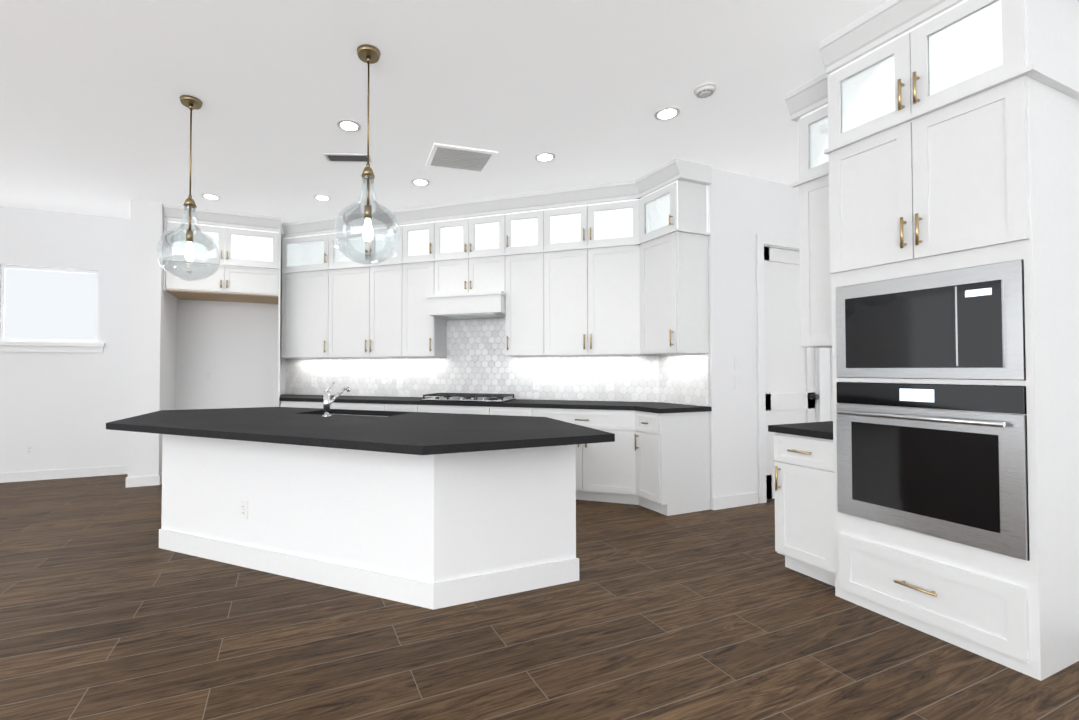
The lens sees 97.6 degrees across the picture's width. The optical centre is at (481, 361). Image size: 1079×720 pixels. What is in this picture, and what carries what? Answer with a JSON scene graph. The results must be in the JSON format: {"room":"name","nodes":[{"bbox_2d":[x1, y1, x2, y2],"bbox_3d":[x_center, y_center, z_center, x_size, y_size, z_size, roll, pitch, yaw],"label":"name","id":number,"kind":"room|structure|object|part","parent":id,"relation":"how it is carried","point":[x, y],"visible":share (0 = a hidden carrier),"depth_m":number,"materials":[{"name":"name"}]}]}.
{"room":"kitchen","nodes":[
{"label":"kitchen","id":0,"kind":"room"},
{"bbox_2d":[0,206,285,472],"bbox_3d":[-6.725,-0.204,4.736,8.950,3.080,0.150,0,-1,-22],"label":"wall","id":1,"kind":"structure","parent":0,"point":[59,410],"depth_m":5.56,"materials":[{"name":"paint"}]},
{"bbox_2d":[25,445,33,454],"bbox_3d":[-5.097,0.999,5.295,0.075,0.115,0.007,0,-1,-22],"label":"outlet","id":2,"kind":"object","parent":1,"relation":"attached to","point":[29,449],"depth_m":5.29,"materials":[{"name":"plastic"}]},
{"bbox_2d":[0,265,104,352],"bbox_3d":[-5.035,-0.592,5.379,1.200,0.978,0.150,0,-1,-22],"label":"window","id":3,"kind":"structure","parent":1,"relation":"in","point":[48,309],"depth_m":5.43,"materials":[{"name":"glass"}]},
{"bbox_2d":[128,200,176,476],"bbox_3d":[-3.785,-0.192,5.434,0.280,3.080,0.779,0,-1,-22],"label":"wall","id":4,"kind":"structure","parent":0,"point":[152,346],"depth_m":5.09,"materials":[{"name":"paint"}]},
{"bbox_2d":[0,0,887,233],"bbox_3d":[-1.401,-1.825,2.374,17.000,0.080,13.500,0,-1,-22],"label":"ceiling","id":5,"kind":"structure","parent":0,"point":[94,116],"depth_m":3.12,"materials":[{"name":"paint"}]},
{"bbox_2d":[157,95,220,280],"bbox_3d":[-1.972,-1.158,3.178,0.368,1.224,0.368,0,-1,-22],"label":"pendant light","id":6,"kind":"object","parent":5,"relation":"hanging from","point":[191,103],"visible":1,"depth_m":3.18,"materials":[{"name":"clear glass"}]},
{"bbox_3d":[-1.972,-0.797,3.171,0.368,0.502,0.368,0,-1,-22],"label":"lamp shade","id":7,"kind":"part","parent":6,"relation":"part of","materials":[{"name":"clear glass"}]},
{"bbox_2d":[201,193,220,199],"bbox_3d":[-2.855,-1.737,4.955,0.176,0.007,0.176,0,-1,-22],"label":"recessed light","id":8,"kind":"object","parent":5,"relation":"in","point":[210,196],"visible":1,"depth_m":4.94,"materials":[{"name":"paint"}]},
{"bbox_2d":[314,195,330,200],"bbox_3d":[-1.691,-1.736,4.987,0.176,0.007,0.176,0,-1,-22],"label":"recessed light","id":9,"kind":"object","parent":5,"relation":"in","point":[322,197],"visible":1,"depth_m":4.97,"materials":[{"name":"paint"}]},
{"bbox_2d":[323,153,371,161],"bbox_3d":[-1.147,-1.750,4.038,0.380,0.012,0.140,0,-1,-2],"label":"ceiling vent","id":10,"kind":"object","parent":5,"relation":"in","point":[337,157],"visible":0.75,"depth_m":4.02,"materials":[{"name":"metal"}]},
{"bbox_2d":[337,119,360,131],"bbox_3d":[-0.992,-1.762,3.513,0.176,0.007,0.176,0,-1,-22],"label":"recessed light","id":11,"kind":"object","parent":5,"relation":"in","point":[347,125],"visible":1,"depth_m":3.50,"materials":[{"name":"paint"}]},
{"bbox_2d":[334,44,399,264],"bbox_3d":[-0.650,-1.167,2.692,0.368,1.224,0.368,0,-1,-22],"label":"pendant light","id":12,"kind":"object","parent":5,"relation":"hanging from","point":[368,54],"visible":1,"depth_m":2.69,"materials":[{"name":"clear glass"}]},
{"bbox_3d":[-0.650,-0.806,2.685,0.368,0.502,0.368,0,-1,-22],"label":"lamp shade","id":13,"kind":"part","parent":12,"relation":"part of","materials":[{"name":"clear glass"}]},
{"bbox_2d":[412,178,429,185],"bbox_3d":[-0.593,-1.743,4.572,0.176,0.007,0.176,0,-1,-22],"label":"recessed light","id":14,"kind":"object","parent":5,"relation":"in","point":[420,182],"visible":1,"depth_m":4.57,"materials":[{"name":"paint"}]},
{"bbox_2d":[425,143,497,173],"bbox_3d":[-0.182,-1.750,4.070,0.540,0.012,0.440,0,-1,-16],"label":"ceiling vent","id":15,"kind":"object","parent":5,"relation":"in","point":[457,158],"visible":0.98,"depth_m":4.04,"materials":[{"name":"metal"}]},
{"bbox_2d":[535,152,554,161],"bbox_3d":[0.546,-1.753,4.033,0.176,0.007,0.176,0,-1,-22],"label":"recessed light","id":16,"kind":"object","parent":5,"relation":"in","point":[545,157],"visible":1,"depth_m":4.03,"materials":[{"name":"paint"}]},
{"bbox_2d":[654,106,679,120],"bbox_3d":[1.323,-1.764,3.346,0.176,0.007,0.176,0,-1,-22],"label":"recessed light","id":17,"kind":"object","parent":5,"relation":"in","point":[667,113],"visible":1,"depth_m":3.33,"materials":[{"name":"paint"}]},
{"bbox_2d":[694,82,716,97],"bbox_3d":[1.454,-1.753,3.053,0.136,0.040,0.136,0,-1,-22],"label":"smoke detector","id":18,"kind":"object","parent":5,"relation":"attached to","point":[704,90],"visible":1,"depth_m":3.02,"materials":[{"name":"plastic"}]},
{"bbox_2d":[285,317,647,401],"bbox_3d":[-0.422,-0.189,5.649,4.807,3.080,0.150,0,-1,19],"label":"wall","id":19,"kind":"structure","parent":0,"point":[412,357],"depth_m":5.73,"materials":[{"name":"paint"}]},
{"bbox_2d":[281,266,324,357],"bbox_3d":[-2.127,-0.585,5.953,0.756,1.083,0.763,0,-1,-22],"label":"upper cabinet","id":20,"kind":"object","parent":19,"relation":"attached to","point":[303,291],"depth_m":5.82,"materials":[{"name":"paint"}]},
{"bbox_2d":[325,262,364,357],"bbox_3d":[-1.545,-0.589,5.739,0.706,1.083,0.678,0,-1,-22],"label":"upper cabinet","id":21,"kind":"object","parent":19,"relation":"attached to","point":[344,285],"depth_m":5.63,"materials":[{"name":"paint"}]},
{"bbox_2d":[365,262,396,357],"bbox_3d":[-1.071,-0.591,5.578,0.597,1.083,0.583,0,-1,-22],"label":"upper cabinet","id":22,"kind":"object","parent":19,"relation":"attached to","point":[380,279],"depth_m":5.47,"materials":[{"name":"paint"}]},
{"bbox_2d":[397,258,445,357],"bbox_3d":[-0.686,-0.593,5.464,0.577,1.083,0.523,0,-1,-22],"label":"upper cabinet","id":23,"kind":"object","parent":19,"relation":"attached to","point":[419,334],"depth_m":5.33,"materials":[{"name":"paint"}]},
{"bbox_2d":[427,291,505,319],"bbox_3d":[-0.112,-0.608,5.193,0.842,0.227,0.503,0,-1,19],"label":"range hood","id":24,"kind":"object","parent":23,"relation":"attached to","point":[484,304],"visible":0.93,"depth_m":4.98,"materials":[{"name":"paint"}]},
{"bbox_2d":[433,250,504,293],"bbox_3d":[-0.084,-0.931,5.281,0.848,0.413,0.801,0,-1,-22],"label":"upper cabinet","id":25,"kind":"object","parent":19,"relation":"attached to","point":[453,272],"depth_m":5.12,"materials":[{"name":"paint"}]},
{"bbox_2d":[281,177,676,269],"bbox_3d":[-0.371,-1.423,5.394,3.589,0.617,3.153,0,-1,-22],"label":"upper cabinet","id":26,"kind":"object","parent":19,"relation":"attached to","point":[583,216],"depth_m":5.11,"materials":[{"name":"paint"}]},
{"bbox_2d":[286,318,708,405],"bbox_3d":[-0.291,-0.036,5.271,3.547,0.921,3.701,0,-1,-22],"label":"backsplash","id":27,"kind":"structure","parent":19,"relation":"attached to","point":[476,359],"depth_m":5.35,"materials":[{"name":"white tile"}]},
{"bbox_2d":[311,378,316,386],"bbox_3d":[-2.196,0.273,6.151,0.075,0.115,0.008,0,-1,20],"label":"outlet","id":28,"kind":"object","parent":27,"relation":"attached to","point":[314,380],"depth_m":6.15,"materials":[{"name":"plastic"}]},
{"bbox_2d":[397,378,401,387],"bbox_3d":[-1.003,0.266,5.746,0.075,0.115,0.008,0,-1,20],"label":"outlet","id":29,"kind":"object","parent":27,"relation":"attached to","point":[399,380],"depth_m":5.74,"materials":[{"name":"plastic"}]},
{"bbox_2d":[533,379,539,389],"bbox_3d":[0.607,0.257,5.198,0.075,0.115,0.008,0,-1,20],"label":"outlet","id":30,"kind":"object","parent":27,"relation":"attached to","point":[536,382],"depth_m":5.19,"materials":[{"name":"plastic"}]},
{"bbox_2d":[606,380,613,390],"bbox_3d":[1.354,0.252,4.943,0.075,0.115,0.008,0,-1,20],"label":"outlet","id":31,"kind":"object","parent":27,"relation":"attached to","point":[609,385],"depth_m":4.94,"materials":[{"name":"plastic"}]},
{"bbox_2d":[505,250,540,356],"bbox_3d":[0.511,-0.600,5.056,0.540,1.083,0.575,0,-1,-22],"label":"upper cabinet","id":32,"kind":"object","parent":19,"relation":"attached to","point":[522,267],"depth_m":4.92,"materials":[{"name":"paint"}]},
{"bbox_2d":[541,246,584,355],"bbox_3d":[0.895,-0.603,4.909,0.608,1.083,0.592,0,-1,-22],"label":"upper cabinet","id":33,"kind":"object","parent":19,"relation":"attached to","point":[562,267],"depth_m":4.79,"materials":[{"name":"paint"}]},
{"bbox_2d":[585,238,664,355],"bbox_3d":[1.345,-0.606,4.748,0.651,1.083,0.651,0,-1,-22],"label":"upper cabinet","id":34,"kind":"object","parent":19,"relation":"attached to","point":[615,269],"depth_m":4.63,"materials":[{"name":"paint"}]},
{"bbox_2d":[641,158,711,201],"bbox_3d":[1.756,-1.669,4.412,0.430,0.158,0.610,0,-1,-22],"label":"crown molding","id":35,"kind":"structure","parent":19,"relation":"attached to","point":[676,179],"depth_m":4.17,"materials":[{"name":"paint"}]},
{"bbox_2d":[0,474,1078,719],"bbox_3d":[-1.401,1.319,2.320,17.000,0.050,13.500,0,-1,-22],"label":"floor","id":36,"kind":"structure","parent":0,"point":[110,608],"depth_m":2.17,"materials":[{"name":"brown wood"}]},
{"bbox_2d":[163,204,281,406],"bbox_3d":[-3.102,-0.186,5.722,1.196,3.078,0.753,0,-1,-22],"label":"cabinet","id":37,"kind":"object","parent":36,"relation":"on","point":[249,270],"visible":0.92,"depth_m":5.52,"materials":[{"name":"paint"}]},
{"bbox_2d":[159,443,581,609],"bbox_3d":[-0.949,0.872,3.310,2.448,0.879,2.104,0,-1,-22],"label":"kitchen island","id":38,"kind":"object","parent":36,"relation":"on","point":[428,510],"depth_m":2.68,"materials":[{"name":"paint"}]},
{"bbox_2d":[239,500,247,519],"bbox_3d":[-1.523,0.949,3.002,0.075,0.115,0.007,0,-1,23],"label":"outlet","id":39,"kind":"object","parent":38,"relation":"attached to","point":[243,509],"visible":1,"depth_m":3.00,"materials":[{"name":"plastic"}]},
{"bbox_2d":[322,382,349,416],"bbox_3d":[-1.049,0.269,3.405,0.211,0.245,0.211,0,-1,-22],"label":"faucet","id":40,"kind":"object","parent":38,"relation":"on","point":[327,402],"visible":1,"depth_m":3.30,"materials":[{"name":"silver metal"}]},
{"bbox_2d":[106,407,614,474],"bbox_3d":[-0.962,0.409,3.152,2.730,0.040,2.580,0,-1,-22],"label":"island countertop","id":41,"kind":"structure","parent":38,"relation":"on","point":[224,439],"depth_m":2.80,"materials":[{"name":"black stone"}]},
{"bbox_2d":[330,414,383,416],"bbox_3d":[-0.977,0.547,3.609,0.857,0.218,0.857,0,-1,-22],"label":"sink basin","id":42,"kind":"object","parent":41,"relation":"in","point":[370,415],"depth_m":3.82,"materials":[{"name":"metal"}]},
{"bbox_3d":[-0.845,1.242,3.049,2.448,0.130,1.554,0,-1,-22],"label":"skirting","id":43,"kind":"part","parent":38,"relation":"part of","materials":[{"name":"paint"}]},
{"bbox_2d":[280,401,639,504],"bbox_3d":[-0.291,0.904,5.189,3.596,0.880,3.213,0,-1,-22],"label":"base cabinet","id":44,"kind":"object","parent":36,"relation":"on","point":[605,471],"depth_m":4.40,"materials":[{"name":"paint"}]},
{"bbox_2d":[279,394,711,413],"bbox_3d":[-0.315,0.445,5.247,3.612,0.040,3.725,0,-1,-22],"label":"countertop","id":45,"kind":"structure","parent":44,"relation":"on","point":[657,407],"depth_m":4.74,"materials":[{"name":"stone"}]},
{"bbox_2d":[421,393,515,402],"bbox_3d":[-0.135,0.390,5.108,0.910,0.062,0.520,0,-1,19],"label":"cooktop","id":46,"kind":"object","parent":45,"relation":"in","point":[471,397],"visible":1,"depth_m":4.96,"materials":[{"name":"silver metal"}]},
{"bbox_2d":[640,411,709,515],"bbox_3d":[1.697,0.888,4.259,0.618,0.880,0.354,0,-1,-22],"label":"base cabinet","id":47,"kind":"object","parent":36,"relation":"on","point":[658,462],"depth_m":4.10,"materials":[{"name":"paint"}]},
{"bbox_2d":[768,421,834,585],"bbox_3d":[2.171,0.854,2.908,0.651,0.900,0.387,0,-1,-22],"label":"base cabinet","id":48,"kind":"object","parent":36,"relation":"on","point":[804,497],"visible":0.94,"depth_m":2.79,"materials":[{"name":"paint"}]},
{"bbox_2d":[819,0,1078,680],"bbox_3d":[2.371,-0.244,2.359,0.713,3.078,0.810,0,-1,-22],"label":"tall cabinet","id":49,"kind":"object","parent":36,"relation":"on","point":[953,134],"visible":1,"depth_m":2.09,"materials":[{"name":"paint"}]},
{"bbox_2d":[836,260,1025,379],"bbox_3d":[2.369,-0.165,2.378,0.617,0.496,0.714,0,-1,-22],"label":"microwave","id":50,"kind":"object","parent":49,"relation":"in","point":[966,323],"visible":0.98,"depth_m":2.18,"materials":[{"name":"metal"}]},
{"bbox_2d":[836,382,1029,560],"bbox_3d":[2.346,0.467,2.358,0.667,0.710,0.714,0,-1,-22],"label":"wall oven","id":51,"kind":"object","parent":49,"relation":"in","point":[949,462],"visible":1,"depth_m":2.17,"materials":[{"name":"metal"}]},
{"bbox_2d":[677,168,724,509],"bbox_3d":[2.001,-0.207,4.562,0.145,3.080,0.690,0,-1,-22],"label":"wall","id":52,"kind":"structure","parent":0,"point":[716,378],"depth_m":4.24,"materials":[{"name":"paint"}]},
{"bbox_2d":[641,226,708,354],"bbox_3d":[1.762,-0.612,4.406,0.408,1.083,0.528,0,-1,-22],"label":"upper cabinet","id":53,"kind":"object","parent":52,"relation":"attached to","point":[674,261],"depth_m":4.21,"materials":[{"name":"paint"}]},
{"bbox_2d":[722,170,830,502],"bbox_3d":[3.998,-0.198,5.075,3.940,3.080,0.130,0,-1,-22],"label":"wall","id":54,"kind":"structure","parent":0,"point":[752,207],"depth_m":4.37,"materials":[{"name":"paint"}]},
{"bbox_2d":[0,465,757,509],"bbox_3d":[-2.494,1.277,4.335,16.500,0.105,3.742,0,-1,-22],"label":"baseboard","id":55,"kind":"structure","parent":54,"relation":"attached to","point":[725,502],"depth_m":5.24,"materials":[{"name":"paint"}]},
{"bbox_2d":[734,357,740,369],"bbox_3d":[2.367,0.019,4.330,0.080,0.120,0.009,0,-1,-22],"label":"switch plate","id":56,"kind":"object","parent":54,"relation":"attached to","point":[737,359],"depth_m":4.33,"materials":[{"name":"plastic"}]},
{"bbox_2d":[756,234,825,502],"bbox_3d":[3.030,0.067,4.651,0.960,2.535,0.174,0,-1,-22],"label":"door","id":57,"kind":"structure","parent":54,"relation":"in","point":[790,380],"depth_m":4.60,"materials":[{"name":"paint"}]},
{"bbox_2d":[830,348,832,420],"bbox_3d":[3.628,-0.279,0.426,0.140,3.080,6.140,0,-1,-22],"label":"wall","id":58,"kind":"structure","parent":0,"point":[831,392],"depth_m":3.23,"materials":[{"name":"paint"}]},
{"bbox_2d":[785,72,831,347],"bbox_3d":[2.281,-0.933,2.995,0.408,1.678,0.407,0,-1,-22],"label":"upper cabinet","id":59,"kind":"object","parent":58,"relation":"attached to","point":[807,104],"visible":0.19,"depth_m":3.01,"materials":[{"name":"paint"}]}
]}

